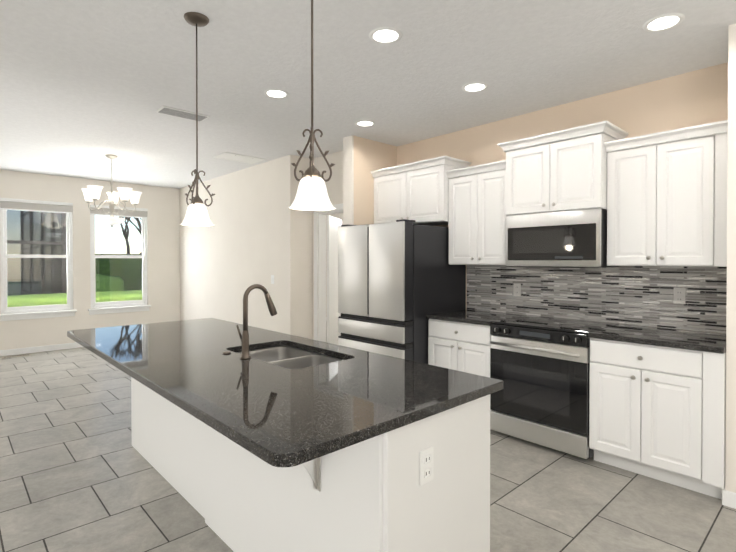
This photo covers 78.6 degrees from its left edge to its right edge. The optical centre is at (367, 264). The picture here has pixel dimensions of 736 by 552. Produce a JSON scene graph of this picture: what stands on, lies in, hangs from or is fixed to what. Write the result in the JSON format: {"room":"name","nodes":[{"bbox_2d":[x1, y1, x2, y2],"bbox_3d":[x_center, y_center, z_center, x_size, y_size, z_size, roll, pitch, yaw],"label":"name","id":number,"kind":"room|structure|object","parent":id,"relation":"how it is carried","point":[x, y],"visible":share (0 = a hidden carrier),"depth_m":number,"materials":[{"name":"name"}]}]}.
{"room":"kitchen","nodes":[
{"label":"kitchen","id":0,"kind":"room"},
{"bbox_2d":[326,213,342,316],"bbox_3d":[0.559,-0.048,9.033,0.120,2.750,4.870,0,1,-43],"label":"wall","id":1,"kind":"structure","parent":0,"point":[339,216],"depth_m":10.57,"materials":[{"name":"white paint"}]},
{"bbox_2d":[0,321,735,551],"bbox_3d":[-0.788,1.407,3.294,9.940,0.060,11.440,0,1,-43],"label":"floor","id":2,"kind":"structure","parent":0,"point":[79,472],"depth_m":2.72,"materials":[{"name":"tile"}]},
{"bbox_2d":[2,354,30,358],"bbox_3d":[-5.187,1.344,6.642,0.340,0.007,0.120,0,1,-43],"label":"floor vent","id":3,"kind":"object","parent":2,"relation":"in","point":[16,356],"visible":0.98,"depth_m":6.61,"materials":[{"name":"beige metal"}]},
{"bbox_2d":[86,348,489,551],"bbox_3d":[-0.745,0.944,2.537,0.905,0.877,2.739,0,1,-43],"label":"kitchen island","id":4,"kind":"object","parent":2,"relation":"on","point":[424,486],"depth_m":1.72,"materials":[{"name":"white"}]},
{"bbox_2d":[67,318,503,471],"bbox_3d":[-0.786,0.487,2.514,1.070,0.035,2.810,0,1,-43],"label":"island countertop","id":5,"kind":"structure","parent":4,"relation":"on","point":[284,418],"depth_m":1.78,"materials":[{"name":"black stone"}]},
{"bbox_2d":[235,284,276,359],"bbox_3d":[-0.573,0.285,2.340,0.210,0.373,0.082,0,1,-43],"label":"faucet","id":6,"kind":"object","parent":5,"relation":"on","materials":[{"name":"brown metal"}]},
{"bbox_2d":[235,344,346,367],"bbox_3d":[-0.432,0.601,2.422,0.450,0.214,0.740,0,1,-43],"label":"sink","id":7,"kind":"object","parent":5,"relation":"in","point":[289,355],"depth_m":2.63,"materials":[{"name":"silver metal"}]},
{"bbox_2d":[420,446,433,485],"bbox_3d":[0.203,0.693,1.552,0.072,0.118,0.009,0,1,-43],"label":"outlet","id":8,"kind":"object","parent":4,"relation":"attached to","point":[426,452],"depth_m":1.55,"materials":[{"name":"white plastic"}]},
{"bbox_2d":[338,219,465,363],"bbox_3d":[0.343,0.478,4.594,0.941,1.774,0.910,0,1,-43],"label":"refrigerator","id":9,"kind":"object","parent":2,"relation":"on","point":[399,281],"visible":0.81,"depth_m":4.19,"materials":[{"name":"silver metal"}]},
{"bbox_2d":[428,320,491,410],"bbox_3d":[1.006,0.931,4.125,0.632,0.878,0.658,0,1,-43],"label":"base cabinet","id":10,"kind":"object","parent":2,"relation":"on","point":[459,347],"depth_m":3.88,"materials":[{"name":"white wood"}]},
{"bbox_2d":[427,308,522,327],"bbox_3d":[0.999,0.473,4.118,0.647,0.035,0.666,0,1,-43],"label":"countertop","id":11,"kind":"structure","parent":10,"relation":"on","point":[470,315],"depth_m":4.05,"materials":[{"name":"black stone"}]},
{"bbox_2d":[490,315,618,458],"bbox_3d":[1.463,0.916,3.575,0.696,0.916,0.762,0,1,-43],"label":"range","id":12,"kind":"object","parent":2,"relation":"on","point":[540,366],"visible":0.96,"depth_m":3.35,"materials":[{"name":"silver metal"}]},
{"bbox_2d":[589,340,725,498],"bbox_3d":[2.008,0.940,3.052,0.632,0.878,0.741,0,1,-43],"label":"base cabinet","id":13,"kind":"object","parent":2,"relation":"on","point":[657,401],"depth_m":2.80,"materials":[{"name":"white wood"}]},
{"bbox_2d":[588,324,725,355],"bbox_3d":[2.002,0.483,3.043,0.647,0.035,0.742,0,1,-43],"label":"countertop","id":14,"kind":"structure","parent":13,"relation":"on","point":[687,338],"depth_m":2.93,"materials":[{"name":"black stone"}]},
{"bbox_2d":[0,23,735,492],"bbox_3d":[-1.756,0.011,2.377,7.290,2.750,11.440,0,1,-43],"label":"wall","id":15,"kind":"structure","parent":0,"point":[260,231],"depth_m":5.92,"materials":[{"name":"beige paint"}]},
{"bbox_2d":[0,198,76,320],"bbox_3d":[-5.093,-0.084,6.946,0.990,1.819,0.135,0,1,-43],"label":"window","id":16,"kind":"structure","parent":15,"relation":"in","point":[36,312],"depth_m":6.92,"materials":[{"name":"white wood"}]},
{"bbox_2d":[0,342,82,355],"bbox_3d":[-5.814,1.306,6.244,6.318,0.089,0.022,0,1,-43],"label":"baseboard","id":17,"kind":"structure","parent":15,"relation":"attached to","point":[8,352],"depth_m":6.93,"materials":[{"name":"white wood"}]},
{"bbox_2d":[88,204,150,314],"bbox_3d":[-4.260,-0.091,7.724,0.970,1.819,0.135,0,1,-43],"label":"window","id":18,"kind":"structure","parent":15,"relation":"in","point":[116,306],"depth_m":7.71,"materials":[{"name":"white"}]},
{"bbox_2d":[314,203,342,341],"bbox_3d":[-0.343,0.304,5.594,0.135,2.104,0.940,0,1,-43],"label":"door frame","id":19,"kind":"structure","parent":15,"relation":"attached to","point":[319,276],"depth_m":5.86,"materials":[{"name":"white wood"}]},
{"bbox_2d":[326,215,341,344],"bbox_3d":[-0.463,0.340,6.285,0.620,1.998,0.477,0,1,-43],"label":"door leaf","id":20,"kind":"structure","parent":15,"relation":"in","point":[333,224],"depth_m":6.09,"materials":[{"name":"white wood"}]},
{"bbox_2d":[371,156,470,225],"bbox_3d":[0.536,-0.731,4.793,0.387,0.610,0.979,0,1,-43],"label":"upper cabinet","id":21,"kind":"object","parent":15,"relation":"attached to","point":[417,191],"depth_m":4.58,"materials":[{"name":"white wood"}]},
{"bbox_2d":[447,161,530,267],"bbox_3d":[1.116,-0.452,4.218,0.327,0.897,0.653,0,1,-43],"label":"upper cabinet","id":22,"kind":"object","parent":15,"relation":"attached to","point":[476,221],"depth_m":4.11,"materials":[{"name":"white wood"}]},
{"bbox_2d":[513,283,520,295],"bbox_3d":[1.380,0.230,4.165,0.009,0.118,0.072,0,1,-43],"label":"electrical outlet","id":23,"kind":"object","parent":15,"relation":"attached to","point":[517,290],"visible":1,"depth_m":4.16,"materials":[{"name":"grey plastic"}]},
{"bbox_2d":[503,121,622,215],"bbox_3d":[1.575,-0.721,3.666,0.407,0.610,0.772,0,1,-43],"label":"upper cabinet","id":24,"kind":"object","parent":15,"relation":"attached to","point":[566,169],"depth_m":3.48,"materials":[{"name":"white wood"}]},
{"bbox_2d":[506,208,619,267],"bbox_3d":[1.566,-0.197,3.662,0.412,0.431,0.756,0,1,-43],"label":"over-the-range microwave","id":25,"kind":"object","parent":24,"relation":"attached to","point":[571,239],"visible":1,"depth_m":3.47,"materials":[{"name":"silver metal"}]},
{"bbox_2d":[603,120,727,267],"bbox_3d":[2.120,-0.442,3.143,0.327,0.897,0.738,0,1,-43],"label":"upper cabinet","id":26,"kind":"object","parent":15,"relation":"attached to","point":[667,191],"depth_m":3.02,"materials":[{"name":"white wood"}]},
{"bbox_2d":[673,288,685,303],"bbox_3d":[2.244,0.223,3.241,0.009,0.118,0.072,0,1,-43],"label":"electrical outlet","id":27,"kind":"object","parent":15,"relation":"attached to","point":[679,295],"visible":1,"depth_m":3.24,"materials":[{"name":"grey plastic"}]},
{"bbox_2d":[722,489,735,508],"bbox_3d":[3.114,1.348,1.449,0.012,0.089,3.138,0,1,-43],"label":"baseboard","id":28,"kind":"structure","parent":15,"relation":"attached to","point":[728,498],"depth_m":2.57,"materials":[{"name":"white wood"}]},
{"bbox_2d":[0,0,735,188],"bbox_3d":[-0.788,-1.403,3.269,9.940,0.060,11.440,0,1,-43],"label":"ceiling","id":29,"kind":"structure","parent":0,"point":[86,86],"depth_m":3.16,"materials":[{"name":"white paint"}]},
{"bbox_2d":[81,154,141,226],"bbox_3d":[-3.253,-0.934,5.760,0.657,0.919,0.698,0,1,-43],"label":"chandelier","id":30,"kind":"object","parent":29,"relation":"hanging from","point":[91,193],"visible":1,"depth_m":5.67,"materials":[{"name":"white glass"}]},
{"bbox_2d":[155,106,209,121],"bbox_3d":[-1.686,-1.372,4.099,0.420,0.013,0.200,0,1,-43],"label":"ceiling vent","id":31,"kind":"object","parent":29,"relation":"in","point":[178,112],"visible":1,"depth_m":4.06,"materials":[{"name":"white metal"}]},
{"bbox_2d":[180,12,214,225],"bbox_3d":[-0.944,-0.793,2.500,0.179,1.143,0.183,0,1,-43],"label":"pendant light","id":32,"kind":"object","parent":29,"relation":"hanging from","point":[196,213],"visible":1,"depth_m":2.48,"materials":[{"name":"white glass"}]},
{"bbox_2d":[213,152,264,163],"bbox_3d":[-1.675,-1.390,5.861,0.560,0.009,0.360,0,1,-43],"label":"attic hatch","id":33,"kind":"object","parent":29,"relation":"in","point":[238,157],"visible":0.98,"depth_m":5.85,"materials":[{"name":"white"}]},
{"bbox_2d":[264,89,288,98],"bbox_3d":[-0.734,-1.371,3.607,0.202,0.006,0.202,0,1,-43],"label":"recessed light","id":34,"kind":"object","parent":29,"relation":"in","point":[276,93],"visible":1,"depth_m":3.60,"materials":[{"name":"white plastic"}]},
{"bbox_2d":[289,0,335,210],"bbox_3d":[-0.207,-0.786,1.711,0.179,1.143,0.183,0,1,-43],"label":"pendant light","id":35,"kind":"object","parent":29,"relation":"hanging from","point":[312,194],"visible":1,"depth_m":1.69,"materials":[{"name":"white glass"}]},
{"bbox_2d":[355,120,374,126],"bbox_3d":[-0.028,-1.378,4.389,0.202,0.006,0.202,0,1,-43],"label":"recessed light","id":36,"kind":"object","parent":29,"relation":"in","point":[365,123],"visible":1,"depth_m":4.38,"materials":[{"name":"white plastic"}]},
{"bbox_2d":[369,27,402,43],"bbox_3d":[0.105,-1.363,2.680,0.202,0.006,0.202,0,1,-43],"label":"recessed light","id":37,"kind":"object","parent":29,"relation":"in","point":[383,35],"visible":1,"depth_m":2.67,"materials":[{"name":"white plastic"}]},
{"bbox_2d":[462,82,487,92],"bbox_3d":[0.825,-1.370,3.476,0.202,0.006,0.202,0,1,-43],"label":"recessed light","id":38,"kind":"object","parent":29,"relation":"in","point":[472,87],"visible":1,"depth_m":3.47,"materials":[{"name":"white plastic"}]},
{"bbox_2d":[642,13,684,31],"bbox_3d":[1.663,-1.362,2.534,0.202,0.006,0.202,0,1,-43],"label":"recessed light","id":39,"kind":"object","parent":29,"relation":"in","point":[661,23],"visible":1,"depth_m":2.53,"materials":[{"name":"white plastic"}]},
{"label":"outside","id":40,"kind":"structure","parent":0,"visible":0},
{"bbox_3d":[-14.745,1.295,19.486,55.000,0.119,31.279,0,1,-43],"label":"ground","id":41,"kind":"structure","parent":40,"visible":0},
{"bbox_2d":[7,210,66,295],"bbox_3d":[-12.717,-0.588,6.762,12.700,3.910,6.680,0,1,-43],"label":"building","id":42,"kind":"structure","parent":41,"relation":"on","point":[29,284],"depth_m":8.36,"materials":[{"name":"grey"}]},
{"bbox_2d":[7,290,141,306],"bbox_3d":[-5.341,0.932,7.946,9.000,0.849,0.782,0,1,-43],"label":"grass","id":43,"kind":"structure","parent":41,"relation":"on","point":[55,300],"depth_m":7.69,"materials":[{"name":"green plant"}]},
{"bbox_2d":[95,274,123,291],"bbox_3d":[-5.302,0.750,8.870,0.880,1.196,0.330,0,1,-43],"label":"hedge","id":44,"kind":"object","parent":41,"relation":"on","point":[103,285],"depth_m":8.87,"materials":[{"name":"green plant"}]},
{"bbox_2d":[95,254,141,290],"bbox_3d":[-4.045,0.510,12.965,8.250,1.604,1.295,0,1,-43],"label":"hedge","id":45,"kind":"object","parent":41,"relation":"on","point":[135,266],"depth_m":10.57,"materials":[{"name":"green plant"}]},
{"bbox_2d":[119,217,141,253],"bbox_3d":[-6.761,-0.456,13.849,2.370,3.544,3.485,0,1,-43],"label":"trees","id":46,"kind":"object","parent":41,"relation":"on","point":[125,232],"depth_m":12.85,"materials":[{"name":"brown plant"}]}
]}

